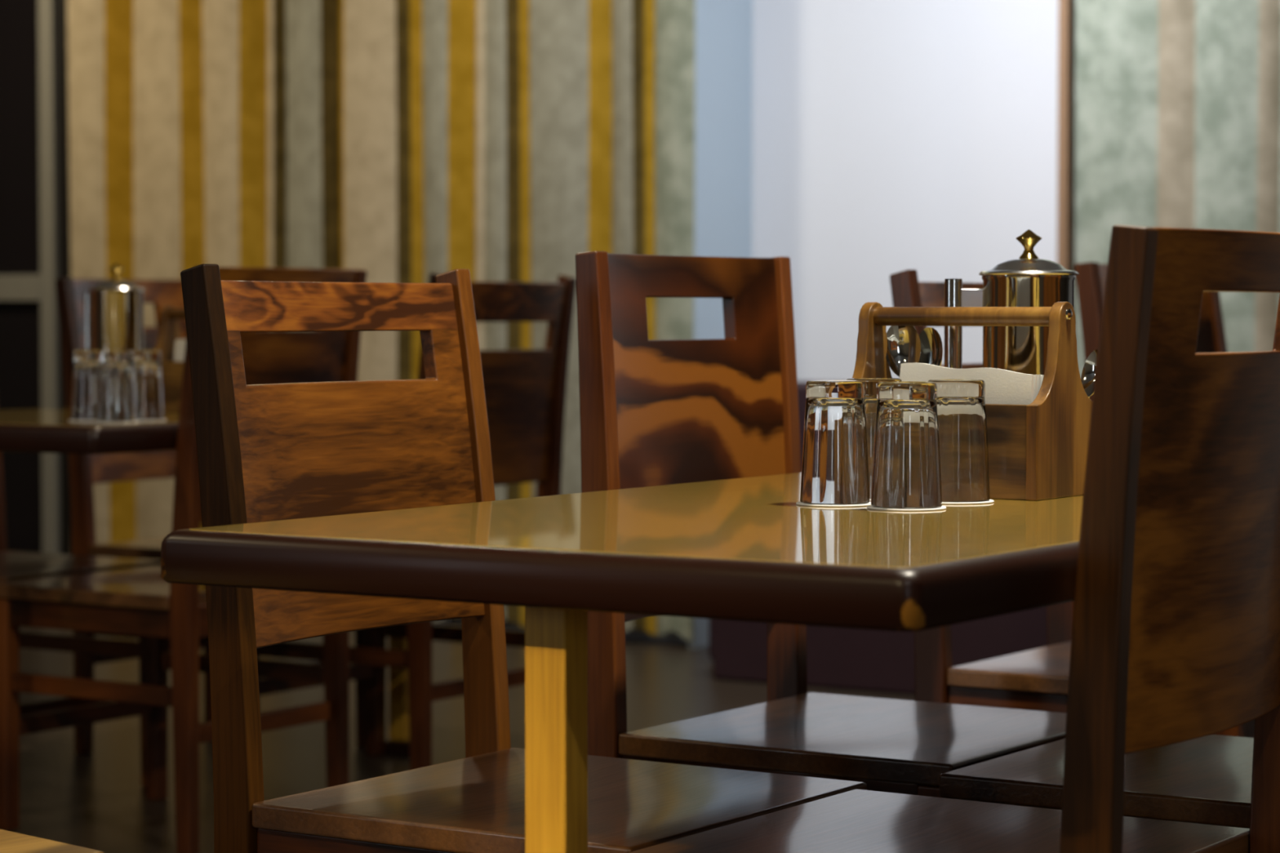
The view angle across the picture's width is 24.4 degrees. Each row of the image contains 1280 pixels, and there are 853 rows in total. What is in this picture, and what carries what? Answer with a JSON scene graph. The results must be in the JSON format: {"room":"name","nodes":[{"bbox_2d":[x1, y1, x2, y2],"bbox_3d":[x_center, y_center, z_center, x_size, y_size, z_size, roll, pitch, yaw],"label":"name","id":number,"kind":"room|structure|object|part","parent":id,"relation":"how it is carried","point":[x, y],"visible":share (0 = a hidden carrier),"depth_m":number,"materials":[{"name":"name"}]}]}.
{"room":"restaurant dining area","nodes":[
{"label":"restaurant dining area","id":0,"kind":"room"},
{"bbox_2d":[9,626,915,852],"bbox_3d":[-1.128,0.826,4.320,10.200,0.100,10.400,1,3,33],"label":"floor","id":1,"kind":"structure","parent":0,"point":[97,801],"depth_m":6.45,"materials":[{"name":"tile"}]},
{"bbox_2d":[0,829,103,852],"bbox_3d":[-0.839,0.330,2.741,0.551,1.015,0.440,2,3,45],"label":"dining table","id":2,"kind":"object","parent":1,"relation":"on","point":[10,842],"visible":1,"depth_m":2.73,"materials":[{"name":"wood"}]},
{"bbox_2d":[0,451,160,786],"bbox_3d":[-1.287,0.209,5.821,0.551,1.015,0.440,1,3,33],"label":"dining chair","id":3,"kind":"object","parent":1,"relation":"on","point":[14,565],"visible":0.41,"depth_m":5.87,"materials":[{"name":"brown wood"}]},
{"bbox_3d":[-1.351,0.198,6.109,0.092,1.015,0.026,1,3,33],"label":"leg","id":4,"kind":"part","parent":3,"relation":"part of","materials":[{"name":"brown wood"}]},
{"bbox_3d":[-1.240,0.281,5.793,0.438,0.026,0.440,1,3,33],"label":"seat","id":5,"kind":"part","parent":3,"relation":"part of","materials":[{"name":"brown wood"}]},
{"bbox_3d":[-0.972,0.504,5.864,0.034,0.423,0.034,1,3,33],"label":"leg","id":6,"kind":"part","parent":3,"relation":"part of","materials":[{"name":"brown wood"}]},
{"bbox_2d":[0,266,367,852],"bbox_3d":[-0.834,0.223,5.394,0.552,1.022,0.440,1,3,33],"label":"dining chair","id":7,"kind":"object","parent":1,"relation":"on","point":[135,602],"visible":0.53,"depth_m":5.30,"materials":[{"name":"brown wood"}]},
{"bbox_3d":[-1.150,0.523,5.374,0.034,0.423,0.034,1,3,33],"label":"leg","id":8,"kind":"part","parent":7,"relation":"part of","materials":[{"name":"brown wood"}]},
{"bbox_3d":[-0.971,0.340,5.250,0.392,0.048,0.022,1,3,33],"label":"rail","id":9,"kind":"part","parent":7,"relation":"part of","materials":[{"name":"brown wood"}]},
{"bbox_3d":[-0.882,0.295,5.428,0.438,0.026,0.440,1,3,33],"label":"seat","id":10,"kind":"part","parent":7,"relation":"part of","materials":[{"name":"brown wood"}]},
{"bbox_3d":[-0.933,0.510,5.707,0.034,0.423,0.034,1,3,33],"label":"leg","id":11,"kind":"part","parent":7,"relation":"part of","materials":[{"name":"brown wood"}]},
{"bbox_3d":[-0.771,0.234,5.106,0.093,1.022,0.026,1,3,33],"label":"leg","id":12,"kind":"part","parent":7,"relation":"part of","materials":[{"name":"brown wood"}]},
{"bbox_3d":[-0.679,0.335,5.298,0.018,0.055,0.362,1,3,33],"label":"rail","id":13,"kind":"part","parent":7,"relation":"part of","materials":[{"name":"brown wood"}]},
{"bbox_3d":[-0.643,-0.059,5.258,0.095,0.445,0.390,1,3,33],"label":"backrest","id":14,"kind":"part","parent":7,"relation":"part of","materials":[{"name":"brown wood"}]},
{"bbox_3d":[-0.545,0.220,5.453,0.093,1.022,0.026,1,3,33],"label":"leg","id":15,"kind":"part","parent":7,"relation":"part of","materials":[{"name":"brown wood"}]},
{"bbox_2d":[0,407,409,756],"bbox_3d":[-0.856,0.344,5.765,0.763,0.750,1.390,1,3,33],"label":"dining table","id":16,"kind":"object","parent":1,"relation":"on","point":[43,430],"visible":0.42,"depth_m":5.08,"materials":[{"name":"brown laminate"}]},
{"bbox_2d":[68,419,97,421],"bbox_3d":[-0.972,-0.011,5.229,0.078,0.002,0.078,0,2,0],"label":"coaster","id":17,"kind":"object","parent":16,"relation":"on","point":[68,420],"visible":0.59,"depth_m":5.19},
{"bbox_2d":[70,350,106,420],"bbox_3d":[-0.972,-0.073,5.226,0.070,0.122,0.070,0,2,0],"label":"tumbler","id":18,"kind":"object","parent":17,"relation":"on","point":[85,380],"visible":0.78,"depth_m":5.20,"materials":[{"name":"clear glass"}]},
{"bbox_2d":[83,263,146,351],"bbox_3d":[-1.030,-0.177,5.809,0.113,0.287,0.138,-1,2,-17],"label":"water jug","id":19,"kind":"object","parent":16,"relation":"on","point":[113,309],"visible":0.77,"depth_m":5.75,"materials":[{"name":"metal"}]},
{"bbox_3d":[-1.091,-0.164,5.853,0.020,0.203,0.020,2,3,40],"label":"handle","id":20,"kind":"part","parent":19,"relation":"part of","materials":[{"name":"metal"}]},
{"bbox_3d":[-1.026,-0.277,5.794,0.113,0.019,0.113,2,3,40],"label":"lid","id":21,"kind":"part","parent":19,"relation":"part of","materials":[{"name":"metal"}]},
{"bbox_2d":[94,420,139,422],"bbox_3d":[-0.912,-0.008,5.154,0.078,0.002,0.078,0,2,0],"label":"coaster","id":22,"kind":"object","parent":16,"relation":"on","point":[137,421],"visible":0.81,"depth_m":5.12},
{"bbox_2d":[96,351,137,422],"bbox_3d":[-0.912,-0.071,5.151,0.070,0.122,0.070,0,2,0],"label":"tumbler","id":23,"kind":"object","parent":22,"relation":"on","point":[117,393],"visible":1,"depth_m":5.12,"materials":[{"name":"clear glass"}]},
{"bbox_2d":[137,418,166,421],"bbox_3d":[-0.880,-0.012,5.244,0.078,0.002,0.078,0,2,0],"label":"coaster","id":24,"kind":"object","parent":16,"relation":"on","point":[163,419],"visible":0.56,"depth_m":5.22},
{"bbox_2d":[128,350,164,419],"bbox_3d":[-0.880,-0.074,5.241,0.070,0.122,0.070,0,2,0],"label":"tumbler","id":25,"kind":"object","parent":24,"relation":"on","point":[147,363],"visible":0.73,"depth_m":5.21,"materials":[{"name":"clear glass"}]},
{"bbox_2d":[154,306,185,413],"bbox_3d":[-0.819,-0.130,5.672,0.246,0.204,0.146,1,3,33],"label":"caddy","id":26,"kind":"object","parent":16,"relation":"on","point":[169,326],"visible":0.26,"depth_m":5.70,"materials":[{"name":"brown wood"}]},
{"bbox_3d":[-0.913,-0.132,5.734,0.013,0.204,0.146,1,3,33],"label":"panel","id":27,"kind":"part","parent":26,"relation":"part of","materials":[{"name":"brown wood"}]},
{"bbox_3d":[-0.854,-0.075,5.621,0.212,0.098,0.010,1,3,33],"label":"panel","id":28,"kind":"part","parent":26,"relation":"part of","materials":[{"name":"brown wood"}]},
{"bbox_3d":[-0.819,-0.216,5.669,0.212,0.020,0.020,1,3,33],"label":"handle","id":29,"kind":"part","parent":26,"relation":"part of","materials":[{"name":"brown wood"}]},
{"bbox_2d":[173,339,186,361],"bbox_3d":[-0.827,-0.099,5.618,0.160,0.133,0.009,1,3,33],"label":"paper napkin","id":30,"kind":"object","parent":26,"relation":"in","point":[180,346],"visible":0.12,"depth_m":5.65,"materials":[{"name":"white paper"}]},
{"bbox_3d":[-0.509,0.332,6.291,0.042,0.673,0.035,1,3,33],"label":"leg","id":31,"kind":"part","parent":16,"relation":"part of","materials":[{"name":"brown wood"}]},
{"bbox_2d":[54,277,366,755],"bbox_3d":[-0.911,0.189,6.351,0.551,1.015,0.440,1,3,33],"label":"dining chair","id":32,"kind":"object","parent":1,"relation":"on","point":[86,470],"visible":0.27,"depth_m":6.29,"materials":[{"name":"brown wood"}]},
{"bbox_3d":[-1.201,0.191,6.293,0.092,1.015,0.026,1,3,33],"label":"leg","id":33,"kind":"part","parent":32,"relation":"part of","materials":[{"name":"brown wood"}]},
{"bbox_3d":[-0.864,0.260,6.323,0.438,0.026,0.440,1,3,33],"label":"seat","id":34,"kind":"part","parent":32,"relation":"part of","materials":[{"name":"brown wood"}]},
{"bbox_3d":[-1.103,-0.103,6.464,0.094,0.438,0.390,1,3,33],"label":"backrest","id":35,"kind":"part","parent":32,"relation":"part of","materials":[{"name":"brown wood"}]},
{"bbox_3d":[-0.975,0.177,6.639,0.092,1.015,0.026,1,3,33],"label":"leg","id":36,"kind":"part","parent":32,"relation":"part of","materials":[{"name":"brown wood"}]},
{"bbox_3d":[-0.596,0.483,6.395,0.034,0.423,0.034,1,3,33],"label":"leg","id":37,"kind":"part","parent":32,"relation":"part of","materials":[{"name":"brown wood"}]},
{"bbox_2d":[257,272,576,769],"bbox_3d":[-0.467,0.203,5.954,0.549,1.017,0.455,1,3,33],"label":"dining chair","id":38,"kind":"object","parent":1,"relation":"on","point":[525,389],"visible":0.35,"depth_m":5.86,"materials":[{"name":"brown wood"}]},
{"bbox_3d":[-0.559,0.488,6.272,0.034,0.423,0.034,1,3,33],"label":"leg","id":39,"kind":"part","parent":38,"relation":"part of","materials":[{"name":"brown wood"}]},
{"bbox_3d":[-0.406,0.214,5.659,0.092,1.017,0.026,1,3,33],"label":"leg","id":40,"kind":"part","parent":38,"relation":"part of","materials":[{"name":"brown wood"}]},
{"bbox_3d":[-0.259,-0.244,5.801,0.053,0.078,0.405,1,3,33],"label":"rail","id":41,"kind":"part","parent":38,"relation":"part of","materials":[{"name":"brown wood"}]},
{"bbox_3d":[-0.278,-0.058,5.821,0.082,0.350,0.405,1,3,33],"label":"backrest","id":42,"kind":"part","parent":38,"relation":"part of","materials":[{"name":"brown wood"}]},
{"bbox_3d":[-0.172,0.200,6.018,0.092,1.017,0.026,1,3,33],"label":"leg","id":43,"kind":"part","parent":38,"relation":"part of","materials":[{"name":"brown wood"}]},
{"bbox_2d":[180,263,866,852],"bbox_3d":[-0.121,0.329,3.066,0.565,0.992,0.455,1,3,33],"label":"dining chair","id":44,"kind":"object","parent":1,"relation":"on","point":[267,452],"visible":0.89,"depth_m":3.09,"materials":[{"name":"brown wood"}]},
{"bbox_3d":[-0.424,0.331,3.007,0.089,0.992,0.026,1,3,33],"label":"leg","id":45,"kind":"part","parent":44,"relation":"part of","materials":[{"name":"brown wood"}]},
{"bbox_3d":[-0.337,-0.129,3.188,0.049,0.054,0.405,1,3,33],"label":"rail","id":46,"kind":"part","parent":44,"relation":"part of","materials":[{"name":"brown wood"}]},
{"bbox_3d":[-0.209,0.433,2.881,0.412,0.048,0.022,1,3,33],"label":"rail","id":47,"kind":"part","parent":44,"relation":"part of","materials":[{"name":"brown wood"}]},
{"bbox_3d":[-0.320,0.045,3.184,0.082,0.350,0.405,1,3,33],"label":"backrest","id":48,"kind":"part","parent":44,"relation":"part of","materials":[{"name":"brown wood"}]},
{"bbox_3d":[-0.190,0.317,3.366,0.089,0.992,0.026,1,3,33],"label":"leg","id":49,"kind":"part","parent":44,"relation":"part of","materials":[{"name":"brown wood"}]},
{"bbox_3d":[-0.076,0.389,3.039,0.458,0.026,0.455,1,3,33],"label":"seat","id":50,"kind":"part","parent":44,"relation":"part of","materials":[{"name":"brown wood"}]},
{"bbox_2d":[160,472,1083,852],"bbox_3d":[0.266,0.452,3.019,0.763,0.750,1.390,1,3,33],"label":"dining table","id":51,"kind":"object","parent":1,"relation":"on","point":[744,548],"visible":0.62,"depth_m":2.48,"materials":[{"name":"yellow laminate"}]},
{"bbox_3d":[-0.070,0.481,2.499,0.042,0.673,0.035,1,3,33],"label":"leg","id":52,"kind":"part","parent":51,"relation":"part of","materials":[{"name":"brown wood"}]},
{"bbox_2d":[795,501,871,506],"bbox_3d":[0.196,0.077,2.970,0.078,0.002,0.078,0,2,0],"label":"coaster","id":53,"kind":"object","parent":51,"relation":"on","point":[799,503],"visible":0.49,"depth_m":2.94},
{"bbox_2d":[800,380,870,504],"bbox_3d":[0.196,0.015,2.968,0.070,0.122,0.070,0,2,0],"label":"tumbler","id":54,"kind":"object","parent":53,"relation":"on","point":[835,464],"visible":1,"depth_m":2.94,"materials":[{"name":"clear glass"}]},
{"bbox_2d":[866,505,946,511],"bbox_3d":[0.263,0.080,2.910,0.078,0.002,0.078,0,2,0],"label":"coaster","id":55,"kind":"object","parent":51,"relation":"on","point":[869,507],"visible":0.49,"depth_m":2.88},
{"bbox_2d":[871,381,942,508],"bbox_3d":[0.263,0.018,2.908,0.070,0.122,0.070,0,2,0],"label":"tumbler","id":56,"kind":"object","parent":55,"relation":"on","point":[907,473],"visible":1,"depth_m":2.88,"materials":[{"name":"clear glass"}]},
{"bbox_2d":[942,499,994,504],"bbox_3d":[0.322,0.076,3.010,0.078,0.002,0.078,0,2,0],"label":"coaster","id":57,"kind":"object","parent":51,"relation":"on","point":[989,500],"visible":0.34,"depth_m":2.98,"materials":[{"name":"white paper"}]},
{"bbox_2d":[927,378,990,502],"bbox_3d":[0.322,0.014,3.008,0.070,0.122,0.070,0,2,0],"label":"tumbler","id":58,"kind":"object","parent":57,"relation":"on","point":[961,402],"visible":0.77,"depth_m":2.98,"materials":[{"name":"clear glass"}]},
{"bbox_2d":[852,302,1092,500],"bbox_3d":[0.346,-0.031,3.147,0.246,0.204,0.146,1,3,33],"label":"caddy","id":59,"kind":"object","parent":51,"relation":"on","point":[1037,451],"visible":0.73,"depth_m":3.08,"materials":[{"name":"brown wood"}]},
{"bbox_3d":[0.252,-0.033,3.208,0.013,0.204,0.146,1,3,33],"label":"panel","id":60,"kind":"part","parent":59,"relation":"part of","materials":[{"name":"brown wood"}]},
{"bbox_2d":[885,325,920,377],"bbox_3d":[0.287,-0.027,3.218,0.039,0.176,0.018,1,3,33],"label":"spoon","id":61,"kind":"object","parent":59,"relation":"in","point":[904,343],"visible":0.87,"depth_m":3.22,"materials":[{"name":"metal"}]},
{"bbox_2d":[918,327,942,366],"bbox_3d":[0.316,-0.023,3.220,0.039,0.171,0.016,2,3,41],"label":"spoon","id":62,"kind":"object","parent":59,"relation":"in","point":[931,347],"visible":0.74,"depth_m":3.22,"materials":[{"name":"metal"}]},
{"bbox_3d":[0.346,-0.117,3.144,0.212,0.020,0.020,1,3,33],"label":"handle","id":63,"kind":"part","parent":59,"relation":"part of","materials":[{"name":"brown wood"}]},
{"bbox_2d":[899,362,1034,404],"bbox_3d":[0.338,0.000,3.092,0.160,0.133,0.009,1,3,33],"label":"paper napkin","id":64,"kind":"object","parent":59,"relation":"in","point":[1002,386],"visible":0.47,"depth_m":3.07,"materials":[{"name":"white paper"}]},
{"bbox_3d":[0.311,0.024,3.095,0.212,0.098,0.010,1,3,33],"label":"panel","id":65,"kind":"part","parent":59,"relation":"part of","materials":[{"name":"brown wood"}]},
{"bbox_2d":[1033,374,1037,399],"bbox_3d":[0.344,0.001,3.100,0.157,0.132,0.009,1,3,33],"label":"paper napkin","id":66,"kind":"object","parent":59,"relation":"in","point":[1035,378],"visible":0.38,"depth_m":3.05,"materials":[{"name":"white paper"}]},
{"bbox_2d":[1036,374,1040,394],"bbox_3d":[0.350,0.001,3.107,0.154,0.131,0.009,1,3,33],"label":"paper napkin","id":67,"kind":"object","parent":59,"relation":"in","point":[1038,376],"visible":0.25,"depth_m":3.06,"materials":[{"name":"white paper"}]},
{"bbox_2d":[1040,374,1044,386],"bbox_3d":[0.357,0.002,3.114,0.151,0.128,0.009,1,3,33],"label":"paper napkin","id":68,"kind":"object","parent":59,"relation":"in","point":[1042,375],"visible":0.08,"depth_m":3.07,"materials":[{"name":"white paper"}]},
{"bbox_3d":[0.441,-0.028,3.086,0.013,0.204,0.146,1,3,33],"label":"panel","id":69,"kind":"part","parent":59,"relation":"part of","materials":[{"name":"brown wood"}]},
{"bbox_2d":[1080,349,1097,397],"bbox_3d":[0.469,-0.009,3.142,0.053,0.147,0.026,0,2,12],"label":"spoon","id":70,"kind":"object","parent":59,"relation":"in","point":[1087,378],"visible":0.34,"depth_m":3.15,"materials":[{"name":"metal"}]},
{"bbox_2d":[944,229,1079,374],"bbox_3d":[0.431,-0.081,3.367,0.139,0.287,0.113,2,3,35],"label":"water jug","id":71,"kind":"object","parent":51,"relation":"on","point":[1028,280],"visible":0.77,"depth_m":3.32,"materials":[{"name":"metal"}]},
{"bbox_3d":[0.357,-0.067,3.366,0.020,0.203,0.020,0,2,4],"label":"handle","id":72,"kind":"part","parent":71,"relation":"part of","materials":[{"name":"metal"}]},
{"bbox_3d":[0.442,-0.182,3.356,0.113,0.019,0.113,0,2,4],"label":"lid","id":73,"kind":"part","parent":71,"relation":"part of","materials":[{"name":"metal"}]},
{"bbox_3d":[0.242,0.074,3.060,0.078,0.002,0.078,0,2,0],"label":"coaster","id":74,"kind":"object","parent":51,"relation":"on","visible":0},
{"bbox_2d":[846,377,902,498],"bbox_3d":[0.242,0.012,3.058,0.070,0.122,0.070,0,2,0],"label":"tumbler","id":75,"kind":"object","parent":74,"relation":"on","point":[870,384],"visible":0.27,"depth_m":3.03,"materials":[{"name":"clear glass"}]},
{"bbox_2d":[575,250,1066,799],"bbox_3d":[0.247,0.299,3.550,0.518,1.015,0.452,1,3,33],"label":"dining chair","id":76,"kind":"object","parent":1,"relation":"on","point":[653,412],"visible":0.67,"depth_m":3.57,"materials":[{"name":"brown wood"}]},
{"bbox_3d":[-0.046,0.301,3.486,0.059,1.015,0.026,1,3,33],"label":"leg","id":77,"kind":"part","parent":76,"relation":"part of","materials":[{"name":"brown wood"}]},
{"bbox_3d":[0.057,0.007,3.662,0.065,0.438,0.402,1,3,33],"label":"backrest","id":78,"kind":"part","parent":76,"relation":"part of","materials":[{"name":"brown wood"}]},
{"bbox_3d":[0.148,0.414,3.374,0.392,0.048,0.022,1,3,33],"label":"rail","id":79,"kind":"part","parent":76,"relation":"part of","materials":[{"name":"brown wood"}]},
{"bbox_3d":[0.187,0.287,3.843,0.059,1.015,0.026,1,3,33],"label":"leg","id":80,"kind":"part","parent":76,"relation":"part of","materials":[{"name":"brown wood"}]},
{"bbox_3d":[0.280,0.370,3.531,0.438,0.026,0.452,1,3,33],"label":"seat","id":81,"kind":"part","parent":76,"relation":"part of","materials":[{"name":"brown wood"}]},
{"bbox_3d":[0.328,0.606,3.264,0.034,0.423,0.034,1,3,33],"label":"leg","id":82,"kind":"part","parent":76,"relation":"part of","materials":[{"name":"brown wood"}]},
{"bbox_2d":[708,381,1047,695],"bbox_3d":[1.547,0.295,6.926,3.400,0.757,0.480,1,3,33],"label":"banquette","id":83,"kind":"object","parent":1,"relation":"on","point":[880,661],"visible":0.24,"depth_m":7.32,"materials":[{"name":"fabric"}]},
{"bbox_3d":[1.639,0.289,7.068,3.400,0.757,0.140,1,3,33],"label":"backrest","id":84,"kind":"part","parent":83,"relation":"part of","materials":[{"name":"fabric"}]},
{"bbox_3d":[1.604,0.508,6.824,3.183,0.340,0.319,1,3,33],"label":"seat","id":85,"kind":"part","parent":83,"relation":"part of","materials":[{"name":"fabric"}]},
{"bbox_2d":[629,224,1279,852],"bbox_3d":[0.323,0.331,2.726,0.536,1.015,0.452,1,3,33],"label":"dining chair","id":86,"kind":"object","parent":1,"relation":"on","point":[1175,631],"visible":1,"depth_m":2.50,"materials":[{"name":"brown wood"}]},
{"bbox_3d":[0.282,0.400,2.755,0.438,0.026,0.452,1,3,33],"label":"seat","id":87,"kind":"part","parent":86,"relation":"part of","materials":[{"name":"brown wood"}]},
{"bbox_3d":[0.383,0.343,2.433,0.077,1.015,0.026,1,3,33],"label":"leg","id":88,"kind":"part","parent":86,"relation":"part of","materials":[{"name":"brown wood"}]},
{"bbox_3d":[0.514,0.049,2.590,0.081,0.438,0.402,1,3,33],"label":"backrest","id":89,"kind":"part","parent":86,"relation":"part of","materials":[{"name":"brown wood"}]},
{"bbox_3d":[0.616,0.329,2.789,0.077,1.015,0.026,1,3,33],"label":"leg","id":90,"kind":"part","parent":86,"relation":"part of","materials":[{"name":"brown wood"}]},
{"bbox_2d":[889,269,1254,737],"bbox_3d":[0.687,0.280,4.195,0.546,1.002,0.455,1,3,33],"label":"dining chair","id":91,"kind":"object","parent":1,"relation":"on","point":[1035,679],"visible":0.2,"depth_m":4.11,"materials":[{"name":"brown wood"}]},
{"bbox_3d":[0.392,0.282,4.131,0.090,1.002,0.026,1,3,33],"label":"leg","id":92,"kind":"part","parent":91,"relation":"part of","materials":[{"name":"brown wood"}]},
{"bbox_3d":[0.479,-0.179,4.312,0.051,0.064,0.405,1,3,33],"label":"rail","id":93,"kind":"part","parent":91,"relation":"part of","materials":[{"name":"brown wood"}]},
{"bbox_3d":[0.497,0.001,4.308,0.082,0.350,0.405,1,3,33],"label":"backrest","id":94,"kind":"part","parent":91,"relation":"part of","materials":[{"name":"brown wood"}]},
{"bbox_3d":[0.732,0.345,4.168,0.438,0.026,0.455,1,3,33],"label":"seat","id":95,"kind":"part","parent":91,"relation":"part of","materials":[{"name":"brown wood"}]},
{"bbox_3d":[0.626,0.268,4.490,0.090,1.002,0.026,1,3,33],"label":"leg","id":96,"kind":"part","parent":91,"relation":"part of","materials":[{"name":"brown wood"}]},
{"bbox_3d":[0.599,0.389,4.010,0.392,0.048,0.022,1,3,33],"label":"rail","id":97,"kind":"part","parent":91,"relation":"part of","materials":[{"name":"brown wood"}]},
{"bbox_3d":[0.778,0.581,3.900,0.034,0.423,0.034,1,3,33],"label":"leg","id":98,"kind":"part","parent":91,"relation":"part of","materials":[{"name":"brown wood"}]},
{"bbox_3d":[0.891,0.387,4.066,0.022,0.048,0.377,1,3,33],"label":"rail","id":99,"kind":"part","parent":91,"relation":"part of","materials":[{"name":"brown wood"}]},
{"bbox_2d":[939,734,1253,828],"bbox_3d":[0.669,0.313,3.192,0.551,1.015,0.440,1,3,33],"label":"dining chair","id":100,"kind":"object","parent":1,"relation":"on","point":[1206,780],"visible":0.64,"depth_m":3.14,"materials":[{"name":"brown wood"}]},
{"bbox_3d":[0.534,0.426,3.047,0.392,0.048,0.022,1,3,33],"label":"rail","id":101,"kind":"part","parent":100,"relation":"part of","materials":[{"name":"brown wood"}]},
{"bbox_2d":[1075,262,1226,400],"bbox_3d":[1.024,0.249,4.718,0.552,1.022,0.440,2,3,37],"label":"dining chair","id":102,"kind":"object","parent":1,"relation":"on","point":[1091,279],"visible":0.07,"depth_m":4.67,"materials":[{"name":"brown wood"}]},
{"bbox_3d":[0.732,0.251,4.680,0.093,1.022,0.026,2,3,37],"label":"leg","id":103,"kind":"part","parent":102,"relation":"part of","materials":[{"name":"brown wood"}]},
{"bbox_3d":[0.842,-0.043,4.845,0.095,0.445,0.390,2,3,37],"label":"backrest","id":104,"kind":"part","parent":102,"relation":"part of","materials":[{"name":"brown wood"}]},
{"bbox_3d":[0.982,0.238,5.010,0.093,1.022,0.026,2,3,37],"label":"leg","id":105,"kind":"part","parent":102,"relation":"part of","materials":[{"name":"brown wood"}]},
{"bbox_2d":[431,617,688,643],"bbox_3d":[-1.423,-0.803,9.489,3.994,2.750,0.199,1,3,33],"label":"wall","id":106,"kind":"structure","parent":0,"point":[634,633],"depth_m":8.50,"materials":[{"name":"grey paint"}]},
{"bbox_2d":[0,0,71,555],"bbox_3d":[-2.245,-0.811,9.832,1.030,2.740,0.102,1,3,33],"label":"door","id":107,"kind":"structure","parent":106,"relation":"in","point":[35,215],"depth_m":9.64,"materials":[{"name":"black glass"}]},
{"bbox_3d":[-2.311,-0.461,9.865,0.899,0.086,0.062,1,3,33],"label":"cross rail","id":108,"kind":"part","parent":107,"relation":"part of","materials":[{"name":"white wood"}]},
{"bbox_3d":[-2.301,-0.813,9.865,0.900,2.740,0.030,1,3,33],"label":"glass pane","id":109,"kind":"part","parent":107,"relation":"part of","materials":[{"name":"black glass"}]},
{"bbox_2d":[751,0,1058,381],"bbox_3d":[1.471,-0.754,8.248,10.200,2.750,0.880,1,3,33],"label":"window","id":110,"kind":"structure","parent":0,"point":[890,137],"depth_m":8.22,"materials":[{"name":"white glass"}]},
{"bbox_2d":[688,0,752,648],"bbox_3d":[0.229,-0.758,8.348,0.020,2.750,0.310,1,3,33],"label":"wall","id":111,"kind":"structure","parent":110,"relation":"attached to","point":[723,147],"depth_m":8.33,"materials":[{"name":"paint"}]},
{"bbox_2d":[1057,0,1075,311],"bbox_3d":[1.174,-0.733,7.720,0.027,2.750,0.330,1,3,33],"label":"trim","id":112,"kind":"structure","parent":110,"relation":"attached to","point":[1066,8],"depth_m":7.59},
{"bbox_3d":[-1.128,-2.022,4.208,10.200,0.100,10.400,1,3,33],"label":"ceiling","id":113,"kind":"structure","parent":0,"visible":0},
{"bbox_2d":[66,0,695,641],"bbox_3d":[-0.830,-0.764,8.855,2.365,2.677,0.076,1,3,33],"label":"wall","id":114,"kind":"structure","parent":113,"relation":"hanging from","point":[393,140],"depth_m":8.79,"materials":[{"name":"fabric"}]},
{"bbox_2d":[1075,0,1279,377],"bbox_3d":[1.543,-0.704,7.301,1.025,2.677,0.050,1,3,33],"label":"wall","id":115,"kind":"structure","parent":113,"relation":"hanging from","point":[1177,102],"depth_m":7.42,"materials":[{"name":"paint"}]}
]}

